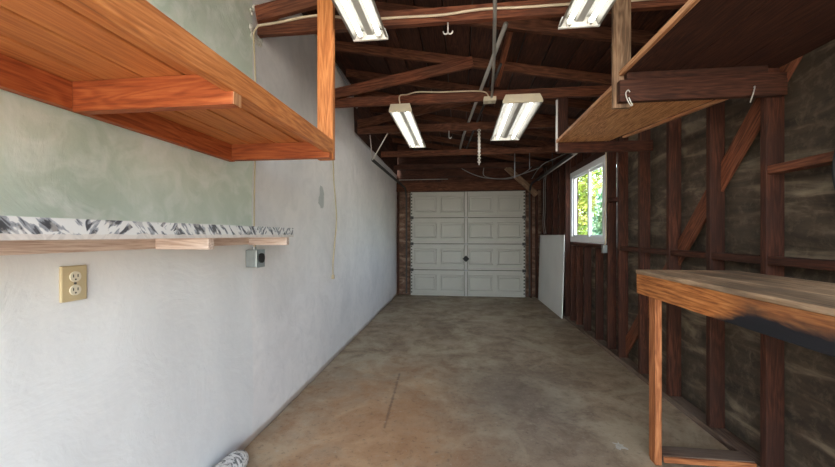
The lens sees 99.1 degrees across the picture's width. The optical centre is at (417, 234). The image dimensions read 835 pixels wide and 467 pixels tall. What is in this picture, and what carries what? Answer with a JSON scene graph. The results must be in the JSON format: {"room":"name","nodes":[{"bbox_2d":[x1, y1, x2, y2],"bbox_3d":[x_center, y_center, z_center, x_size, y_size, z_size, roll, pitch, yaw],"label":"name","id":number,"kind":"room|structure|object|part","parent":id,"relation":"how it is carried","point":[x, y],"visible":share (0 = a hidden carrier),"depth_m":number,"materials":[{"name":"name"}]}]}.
{"room":"garage","nodes":[
{"label":"garage","id":0,"kind":"room"},
{"bbox_2d":[0,0,396,466],"bbox_3d":[-1.029,-0.340,3.493,0.278,3.297,9.505,0,0,7],"label":"wall","id":1,"kind":"structure","parent":0,"point":[169,357],"depth_m":1.71,"materials":[{"name":"paint"}]},
{"bbox_2d":[59,265,86,302],"bbox_3d":[-1.156,0.163,1.198,0.016,0.119,0.082,0,0,7],"label":"wall outlet","id":2,"kind":"object","parent":1,"relation":"attached to","point":[72,279],"visible":1,"depth_m":1.19,"materials":[{"name":"beige plastic"}]},
{"bbox_2d":[69,285,80,294],"bbox_3d":[-1.153,0.185,1.198,0.008,0.035,0.035,0,0,7],"label":"receptacle","id":3,"kind":"object","parent":2,"relation":"attached to","point":[73,289],"depth_m":1.19,"materials":[{"name":"beige plastic"}]},
{"bbox_2d":[69,271,80,281],"bbox_3d":[-1.153,0.140,1.198,0.008,0.035,0.035,0,0,7],"label":"receptacle","id":4,"kind":"object","parent":2,"relation":"attached to","point":[74,276],"depth_m":1.20,"materials":[{"name":"beige plastic"}]},
{"bbox_2d":[0,216,293,255],"bbox_3d":[-1.051,0.009,0.856,0.290,0.102,2.650,0,0,7],"label":"wall shelf","id":5,"kind":"object","parent":1,"relation":"attached to","point":[19,235],"visible":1,"depth_m":1.15,"materials":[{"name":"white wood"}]},
{"bbox_3d":[-0.973,0.032,1.488,0.240,0.056,0.034,0,0,7],"label":"support arm","id":6,"kind":"part","parent":5,"relation":"part of","materials":[{"name":"brown wood"}]},
{"bbox_3d":[-0.894,0.032,2.143,0.240,0.056,0.034,0,0,7],"label":"support arm","id":7,"kind":"part","parent":5,"relation":"part of","materials":[{"name":"brown wood"}]},
{"bbox_2d":[0,0,334,161],"bbox_3d":[-0.902,-0.881,0.767,0.602,0.958,2.510,0,0,7],"label":"wall shelf","id":8,"kind":"object","parent":1,"relation":"attached to","point":[126,64],"visible":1,"depth_m":1.11,"materials":[{"name":"brown wood"}]},
{"bbox_3d":[-1.188,-0.456,0.779,0.033,0.090,2.465,0,0,7],"label":"wall rail","id":9,"kind":"part","parent":8,"relation":"part of","materials":[{"name":"red wood"}]},
{"bbox_3d":[-0.843,-0.452,1.144,0.562,0.099,0.038,0,0,7],"label":"cross rail","id":10,"kind":"part","parent":8,"relation":"part of","materials":[{"name":"red wood"}]},
{"bbox_3d":[-0.562,-0.422,1.111,0.004,0.038,0.036,0,0,7],"label":"cross rail","id":11,"kind":"part","parent":8,"relation":"part of","materials":[{"name":"brown wood"}]},
{"bbox_3d":[-0.747,-0.458,1.951,0.562,0.087,0.038,0,0,7],"label":"cross rail","id":12,"kind":"part","parent":8,"relation":"part of","materials":[{"name":"red wood"}]},
{"bbox_3d":[-0.504,-0.887,1.965,0.089,0.946,0.038,0,0,7],"label":"hanging post","id":13,"kind":"part","parent":8,"relation":"part of","materials":[{"name":"orange wood"}]},
{"bbox_2d":[331,160,336,278],"bbox_3d":[-0.852,-0.428,3.627,0.028,1.746,0.174,0,0,7],"label":"hanging cable","id":14,"kind":"object","parent":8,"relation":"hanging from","point":[332,275],"visible":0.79,"depth_m":3.63,"materials":[{"name":"white plastic"}]},
{"bbox_2d":[246,247,264,267],"bbox_3d":[-1.001,0.137,2.204,0.086,0.127,0.092,0,0,7],"label":"junction box","id":15,"kind":"object","parent":1,"relation":"attached to","point":[255,257],"visible":1,"depth_m":2.17,"materials":[{"name":"grey metal"}]},
{"bbox_2d":[258,253,264,262],"bbox_3d":[-0.964,0.142,2.200,0.012,0.060,0.060,0,0,7],"label":"socket","id":16,"kind":"object","parent":15,"relation":"attached to","point":[261,256],"depth_m":2.19,"materials":[{"name":"black plastic"}]},
{"bbox_2d":[253,26,257,246],"bbox_3d":[-1.014,-0.614,2.230,0.029,1.379,0.069,0,0,-35],"label":"cable","id":17,"kind":"object","parent":1,"relation":"attached to","point":[255,29],"visible":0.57,"depth_m":2.24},
{"bbox_2d":[249,4,262,46],"bbox_3d":[-1.032,-1.355,2.289,0.025,0.272,0.162,0,0,7],"label":"lump","id":18,"kind":"object","parent":1,"relation":"attached to","point":[258,41],"visible":0.53,"depth_m":2.25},
{"bbox_2d":[336,66,357,108],"bbox_3d":[-0.795,-1.671,4.075,0.033,0.206,0.708,0,0,7],"label":"pipe","id":19,"kind":"object","parent":1,"relation":"attached to","point":[337,67],"visible":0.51,"depth_m":3.88,"materials":[{"name":"metal"}]},
{"bbox_2d":[397,145,543,297],"bbox_3d":[0.956,-0.285,7.588,3.700,3.370,0.285,0,0,7],"label":"wall","id":20,"kind":"structure","parent":0,"point":[456,180],"depth_m":7.59,"materials":[{"name":"brown wood"}]},
{"bbox_2d":[410,191,525,297],"bbox_3d":[1.041,0.191,7.499,2.410,2.219,0.120,0,0,7],"label":"door","id":21,"kind":"structure","parent":20,"relation":"in","point":[464,247],"depth_m":7.51,"materials":[{"name":"white metal"}]},
{"bbox_3d":[0.161,-0.647,7.624,0.492,0.344,0.023,0,0,7],"label":"raised panel","id":22,"kind":"part","parent":21,"relation":"part of","materials":[{"name":"white metal"}]},
{"bbox_3d":[0.161,-0.091,7.624,0.492,0.344,0.023,0,0,7],"label":"raised panel","id":23,"kind":"part","parent":21,"relation":"part of","materials":[{"name":"white metal"}]},
{"bbox_3d":[0.161,0.466,7.624,0.492,0.344,0.023,0,0,7],"label":"raised panel","id":24,"kind":"part","parent":21,"relation":"part of","materials":[{"name":"white metal"}]},
{"bbox_3d":[0.161,1.022,7.624,0.492,0.344,0.023,0,0,7],"label":"raised panel","id":25,"kind":"part","parent":21,"relation":"part of","materials":[{"name":"white metal"}]},
{"bbox_3d":[0.730,-0.647,7.556,0.492,0.344,0.023,0,0,7],"label":"raised panel","id":26,"kind":"part","parent":21,"relation":"part of","materials":[{"name":"white metal"}]},
{"bbox_3d":[0.730,-0.091,7.556,0.492,0.344,0.023,0,0,7],"label":"raised panel","id":27,"kind":"part","parent":21,"relation":"part of","materials":[{"name":"white metal"}]},
{"bbox_3d":[0.730,0.466,7.556,0.492,0.344,0.023,0,0,7],"label":"raised panel","id":28,"kind":"part","parent":21,"relation":"part of","materials":[{"name":"white metal"}]},
{"bbox_3d":[0.730,1.022,7.556,0.492,0.344,0.023,0,0,7],"label":"raised panel","id":29,"kind":"part","parent":21,"relation":"part of","materials":[{"name":"white metal"}]},
{"bbox_3d":[1.328,-0.647,7.485,0.512,0.344,0.023,0,0,7],"label":"raised panel","id":30,"kind":"part","parent":21,"relation":"part of","materials":[{"name":"white metal"}]},
{"bbox_3d":[1.328,-0.091,7.485,0.512,0.344,0.023,0,0,7],"label":"raised panel","id":31,"kind":"part","parent":21,"relation":"part of","materials":[{"name":"white metal"}]},
{"bbox_3d":[1.328,0.466,7.485,0.512,0.344,0.023,0,0,7],"label":"raised panel","id":32,"kind":"part","parent":21,"relation":"part of","materials":[{"name":"white metal"}]},
{"bbox_3d":[1.328,1.022,7.485,0.512,0.344,0.023,0,0,7],"label":"raised panel","id":33,"kind":"part","parent":21,"relation":"part of","materials":[{"name":"white metal"}]},
{"bbox_3d":[1.916,-0.647,7.415,0.512,0.344,0.023,0,0,7],"label":"raised panel","id":34,"kind":"part","parent":21,"relation":"part of","materials":[{"name":"white metal"}]},
{"bbox_3d":[1.916,-0.091,7.415,0.512,0.344,0.023,0,0,7],"label":"raised panel","id":35,"kind":"part","parent":21,"relation":"part of","materials":[{"name":"white metal"}]},
{"bbox_3d":[1.916,0.466,7.415,0.512,0.344,0.023,0,0,7],"label":"raised panel","id":36,"kind":"part","parent":21,"relation":"part of","materials":[{"name":"white metal"}]},
{"bbox_3d":[1.916,1.022,7.415,0.512,0.344,0.023,0,0,7],"label":"raised panel","id":37,"kind":"part","parent":21,"relation":"part of","materials":[{"name":"white metal"}]},
{"bbox_2d":[529,153,577,295],"bbox_3d":[2.120,-0.014,5.918,0.159,2.527,2.856,0,0,7],"label":"door track","id":38,"kind":"object","parent":20,"relation":"attached to","point":[570,155],"visible":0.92,"depth_m":5.97,"materials":[{"name":"metal"}]},
{"bbox_2d":[244,294,728,466],"bbox_3d":[0.521,1.375,3.312,3.750,0.150,9.500,0,0,7],"label":"floor","id":39,"kind":"structure","parent":0,"point":[430,381],"depth_m":2.76,"materials":[{"name":"concrete"}]},
{"bbox_2d":[214,449,248,466],"bbox_3d":[-1.001,1.238,1.862,0.121,0.121,0.301,0,0,11],"label":"hose","id":40,"kind":"object","parent":39,"relation":"on","point":[238,458],"visible":1,"depth_m":1.90,"materials":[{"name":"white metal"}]},
{"bbox_2d":[538,235,564,318],"bbox_3d":[2.358,0.649,6.345,0.013,1.300,1.680,2,0,7],"label":"board","id":41,"kind":"object","parent":39,"relation":"on","point":[552,247],"visible":1,"depth_m":6.15,"materials":[{"name":"white"}]},
{"bbox_2d":[612,442,627,449],"bbox_3d":[1.241,1.298,2.192,0.069,0.002,0.091,0,0,-8],"label":"paint splat","id":42,"kind":"object","parent":39,"relation":"on","point":[618,446],"visible":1,"depth_m":2.18,"materials":[{"name":"paint"}]},
{"bbox_2d":[636,270,834,466],"bbox_3d":[1.473,0.755,1.038,0.556,1.090,2.210,0,0,7],"label":"workbench","id":43,"kind":"object","parent":39,"relation":"on","point":[800,312],"visible":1,"depth_m":1.56,"materials":[{"name":"brown wood"}]},
{"bbox_3d":[1.381,0.821,2.082,0.038,0.959,0.029,0,0,7],"label":"leg","id":44,"kind":"part","parent":43,"relation":"part of","materials":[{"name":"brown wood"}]},
{"bbox_3d":[1.363,0.827,2.038,0.036,0.947,0.060,0,0,7],"label":"leg","id":45,"kind":"part","parent":43,"relation":"part of","materials":[{"name":"brown wood"}]},
{"bbox_2d":[307,0,679,168],"bbox_3d":[0.549,-1.706,3.308,4.038,0.806,9.700,0,0,7],"label":"ceiling","id":46,"kind":"structure","parent":0,"point":[540,55],"depth_m":3.37,"materials":[{"name":"brown wood"}]},
{"bbox_2d":[254,0,316,23],"bbox_3d":[-0.321,-1.512,2.160,1.407,0.350,0.036,0,0,7],"label":"brace","id":47,"kind":"object","parent":46,"relation":"attached to","point":[266,12],"visible":0.86,"depth_m":2.21,"materials":[{"name":"brown wood"}]},
{"bbox_2d":[335,56,473,99],"bbox_3d":[-0.168,-1.509,3.443,1.406,0.345,0.036,0,0,7],"label":"brace","id":48,"kind":"object","parent":46,"relation":"attached to","point":[466,63],"visible":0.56,"depth_m":3.42,"materials":[{"name":"brown wood"}]},
{"bbox_2d":[357,102,470,128],"bbox_3d":[-0.057,-1.509,4.377,1.406,0.345,0.036,0,0,7],"label":"brace","id":49,"kind":"object","parent":46,"relation":"attached to","point":[429,108],"visible":0.71,"depth_m":4.36,"materials":[{"name":"brown wood"}]},
{"bbox_2d":[381,147,556,156],"bbox_3d":[0.844,-1.323,5.680,2.905,0.090,0.040,0,0,7],"label":"joist","id":50,"kind":"object","parent":46,"relation":"attached to","point":[526,150],"visible":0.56,"depth_m":5.66,"materials":[{"name":"brown wood"}]},
{"bbox_2d":[394,161,547,169],"bbox_3d":[0.978,-1.323,6.802,2.905,0.090,0.040,0,0,7],"label":"joist","id":51,"kind":"object","parent":46,"relation":"attached to","point":[500,164],"visible":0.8,"depth_m":6.78,"materials":[{"name":"brown wood"}]},
{"bbox_2d":[461,167,540,178],"bbox_3d":[1.611,-1.204,6.878,1.546,0.209,0.290,0,0,7],"label":"wire","id":52,"kind":"object","parent":51,"relation":"hanging from","point":[540,167],"visible":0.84,"depth_m":6.96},
{"bbox_2d":[257,0,687,37],"bbox_3d":[0.419,-1.323,2.121,2.905,0.090,0.040,0,0,7],"label":"joist","id":53,"kind":"object","parent":46,"relation":"attached to","point":[306,26],"visible":0.49,"depth_m":2.12,"materials":[{"name":"brown wood"}]},
{"bbox_2d":[331,0,387,41],"bbox_3d":[-0.339,-1.216,1.500,0.205,0.174,1.370,0,0,7],"label":"fluorescent light","id":54,"kind":"object","parent":53,"relation":"hanging from","point":[362,20],"visible":1,"depth_m":1.91,"materials":[{"name":"metal"}]},
{"bbox_2d":[443,22,452,34],"bbox_3d":[0.183,-1.243,2.143,0.064,0.075,0.009,0,0,7],"label":"ceiling hook","id":55,"kind":"object","parent":53,"relation":"attached to","point":[447,22],"visible":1,"depth_m":2.14,"materials":[{"name":"metal"}]},
{"bbox_2d":[257,0,648,26],"bbox_3d":[0.274,-1.313,2.096,2.552,0.042,0.078,0,0,5],"label":"cable","id":56,"kind":"object","parent":53,"relation":"attached to","point":[557,4],"visible":0.78,"depth_m":2.11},
{"bbox_2d":[491,0,496,97],"bbox_3d":[0.482,-1.250,2.243,0.032,0.033,1.976,0,0,11],"label":"conduit","id":57,"kind":"object","parent":53,"relation":"attached to","point":[494,1],"visible":1,"depth_m":2.33,"materials":[{"name":"grey metal"}]},
{"bbox_2d":[483,96,495,103],"bbox_3d":[0.661,-1.232,3.260,0.110,0.046,0.090,0,0,7],"label":"outlet box","id":58,"kind":"object","parent":57,"relation":"attached to","point":[487,99],"visible":1,"depth_m":3.22,"materials":[{"name":"metal"}]},
{"bbox_2d":[558,0,615,29],"bbox_3d":[0.810,-1.216,1.363,0.215,0.174,1.370,0,0,7],"label":"fluorescent light","id":59,"kind":"object","parent":53,"relation":"hanging from","point":[579,13],"visible":1,"depth_m":1.86,"materials":[{"name":"metal"}]},
{"bbox_2d":[335,85,611,107],"bbox_3d":[0.572,-1.323,3.406,2.905,0.090,0.040,0,0,7],"label":"joist","id":60,"kind":"object","parent":46,"relation":"attached to","point":[581,91],"visible":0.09,"depth_m":3.41,"materials":[{"name":"brown wood"}]},
{"bbox_2d":[389,90,488,147],"bbox_3d":[0.271,-1.250,3.877,0.920,0.242,1.388,0,0,7],"label":"fluorescent light","id":61,"kind":"object","parent":60,"relation":"hanging from","point":[402,115],"depth_m":3.59,"materials":[{"name":"metal"}]},
{"bbox_3d":[0.248,-1.285,3.279,0.824,0.172,0.194,0,0,7],"label":"lamp cord","id":62,"kind":"part","parent":61,"relation":"part of","materials":[{"name":"beige plastic"}]},
{"bbox_2d":[459,22,507,148],"bbox_3d":[0.625,-1.392,4.054,0.052,0.032,3.414,0,0,2],"label":"metal pole","id":63,"kind":"object","parent":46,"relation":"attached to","point":[505,24],"visible":0.71,"depth_m":3.00,"materials":[{"name":"grey metal"}]},
{"bbox_2d":[495,31,512,86],"bbox_3d":[0.730,-1.502,3.035,0.035,0.236,0.620,0,0,3],"label":"brace","id":64,"kind":"object","parent":46,"relation":"attached to","point":[508,36],"visible":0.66,"depth_m":2.96,"materials":[{"name":"brown wood"}]},
{"bbox_2d":[539,39,834,466],"bbox_3d":[2.083,-0.025,3.023,0.189,2.850,9.303,0,0,7],"label":"wall","id":65,"kind":"structure","parent":0,"point":[743,185],"depth_m":2.30,"materials":[{"name":"brown wood"}]},
{"bbox_2d":[357,118,577,134],"bbox_3d":[0.684,-1.323,4.340,2.905,0.090,0.040,0,0,7],"label":"joist","id":66,"kind":"object","parent":65,"relation":"on","point":[471,126],"visible":0.46,"depth_m":4.35,"materials":[{"name":"brown wood"}]},
{"bbox_2d":[370,133,406,292],"bbox_3d":[-0.308,-0.016,6.049,0.258,2.532,3.173,0,0,7],"label":"door track","id":67,"kind":"object","parent":66,"relation":"hanging from","point":[372,159],"visible":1,"depth_m":6.18,"materials":[{"name":"metal"}]},
{"bbox_2d":[405,179,444,179],"bbox_3d":[0.121,-1.162,7.458,1.033,0.015,0.015,0,0,7],"label":"metal rod","id":68,"kind":"object","parent":67,"relation":"attached to","point":[405,179],"visible":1,"depth_m":7.45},
{"bbox_2d":[478,129,480,164],"bbox_3d":[0.744,-1.063,4.302,0.028,0.437,0.031,0,0,-43],"label":"hanging chain","id":69,"kind":"object","parent":66,"relation":"hanging from","point":[479,137],"visible":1,"depth_m":4.29,"materials":[{"name":"silver metal"}]},
{"bbox_2d":[490,93,542,140],"bbox_3d":[0.971,-1.208,3.655,0.338,0.159,1.261,0,0,7],"label":"fluorescent light","id":70,"kind":"object","parent":66,"relation":"hanging from","point":[517,111],"visible":1,"depth_m":3.44,"materials":[{"name":"metal"}]},
{"bbox_2d":[543,170,544,231],"bbox_3d":[2.414,-0.635,6.808,0.030,1.232,0.102,0,0,7],"label":"hanging wire","id":71,"kind":"object","parent":65,"relation":"hanging from","point":[544,170],"visible":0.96,"depth_m":6.81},
{"bbox_3d":[2.019,-1.236,2.871,0.090,0.072,8.980,0,0,7],"label":"plate","id":72,"kind":"part","parent":65,"relation":"part of","materials":[{"name":"brown wood"}]},
{"bbox_2d":[570,155,606,242],"bbox_3d":[2.206,-0.403,4.601,0.074,0.995,1.260,0,0,7],"label":"window","id":73,"kind":"structure","parent":65,"relation":"in","point":[598,163],"depth_m":4.57,"materials":[{"name":"white plastic"}]},
{"bbox_3d":[2.234,-0.403,4.859,0.020,0.885,0.630,0,0,7],"label":"sash","id":74,"kind":"part","parent":73,"relation":"part of","materials":[{"name":"white plastic"}]},
{"bbox_3d":[2.192,-0.403,4.321,0.020,0.885,0.590,0,0,7],"label":"sash","id":75,"kind":"part","parent":73,"relation":"part of","materials":[{"name":"white plastic"}]},
{"bbox_2d":[601,245,606,252],"bbox_3d":[2.081,0.155,3.961,0.045,0.094,0.054,0,0,7],"label":"junction box","id":76,"kind":"object","parent":65,"relation":"attached to","point":[603,247],"visible":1,"depth_m":3.94,"materials":[{"name":"grey metal"}]},
{"bbox_2d":[604,152,606,244],"bbox_3d":[2.088,-0.520,3.952,0.026,1.261,0.033,0,0,33],"label":"cable","id":77,"kind":"object","parent":65,"relation":"attached to","point":[605,152],"visible":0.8,"depth_m":3.94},
{"bbox_2d":[556,86,727,153],"bbox_3d":[1.618,-1.016,2.641,0.836,0.522,1.308,0,0,7],"label":"shelf","id":78,"kind":"object","parent":65,"relation":"attached to","point":[599,122],"visible":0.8,"depth_m":2.79,"materials":[{"name":"brown wood"}]},
{"bbox_3d":[1.353,-1.018,3.318,0.090,0.517,0.026,0,0,7],"label":"hanging post","id":79,"kind":"part","parent":78,"relation":"part of","materials":[{"name":"brown wood"}]},
{"bbox_3d":[1.702,-0.802,3.243,0.812,0.094,0.038,0,0,7],"label":"cross rail","id":80,"kind":"part","parent":78,"relation":"part of","materials":[{"name":"brown wood"}]},
{"bbox_3d":[2.021,1.279,2.871,0.100,0.042,8.980,0,0,7],"label":"sill plate","id":81,"kind":"part","parent":65,"relation":"part of","materials":[{"name":"brown wood"}]},
{"bbox_2d":[612,0,834,109],"bbox_3d":[1.401,-1.035,1.014,0.839,0.650,1.945,0,0,7],"label":"wall shelf","id":82,"kind":"object","parent":65,"relation":"attached to","point":[709,49],"visible":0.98,"depth_m":1.75,"materials":[{"name":"brown wood"}]},
{"bbox_3d":[1.143,-1.035,1.998,0.093,0.650,0.029,0,0,7],"label":"hanging post","id":83,"kind":"part","parent":82,"relation":"part of","materials":[{"name":"brown wood"}]},
{"bbox_2d":[625,90,632,105],"bbox_3d":[1.146,-0.743,1.930,0.039,0.090,0.009,0,0,7],"label":"hook","id":84,"kind":"object","parent":82,"relation":"hanging from","point":[627,90],"visible":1,"depth_m":1.93,"materials":[{"name":"metal"}]},
{"bbox_3d":[1.025,-0.900,1.058,0.021,0.028,1.945,0,0,7],"label":"rail","id":85,"kind":"part","parent":82,"relation":"part of","materials":[{"name":"brown wood"}]},
{"bbox_3d":[1.517,-0.789,1.915,0.822,0.118,0.038,0,0,7],"label":"cross rail","id":86,"kind":"part","parent":82,"relation":"part of","materials":[{"name":"brown wood"}]},
{"bbox_2d":[832,150,834,189],"bbox_3d":[1.797,-0.388,1.505,0.023,0.626,0.078,0,0,7],"label":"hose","id":87,"kind":"object","parent":65,"relation":"hanging from","point":[833,160],"visible":1,"depth_m":1.53,"materials":[{"name":"rubber"}]},
{"label":"outside","id":88,"kind":"structure","parent":0,"visible":0},
{"bbox_3d":[1.230,1.505,1.867,34.000,0.090,32.000,0,0,7],"label":"ground","id":89,"kind":"structure","parent":88,"visible":0},
{"bbox_2d":[577,168,601,234],"bbox_3d":[4.139,-0.647,9.477,1.749,4.242,1.803,0,0,-42],"label":"leafy tree","id":90,"kind":"object","parent":89,"relation":"on","point":[583,180],"visible":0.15,"depth_m":9.03,"materials":[{"name":"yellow plant"}]},
{"bbox_2d":[586,183,616,234],"bbox_3d":[4.134,0.015,7.369,1.312,2.920,1.324,0,0,7],"label":"leafy tree","id":91,"kind":"object","parent":89,"relation":"on","point":[597,227],"visible":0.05,"depth_m":7.39,"materials":[{"name":"green plant"}]}
]}

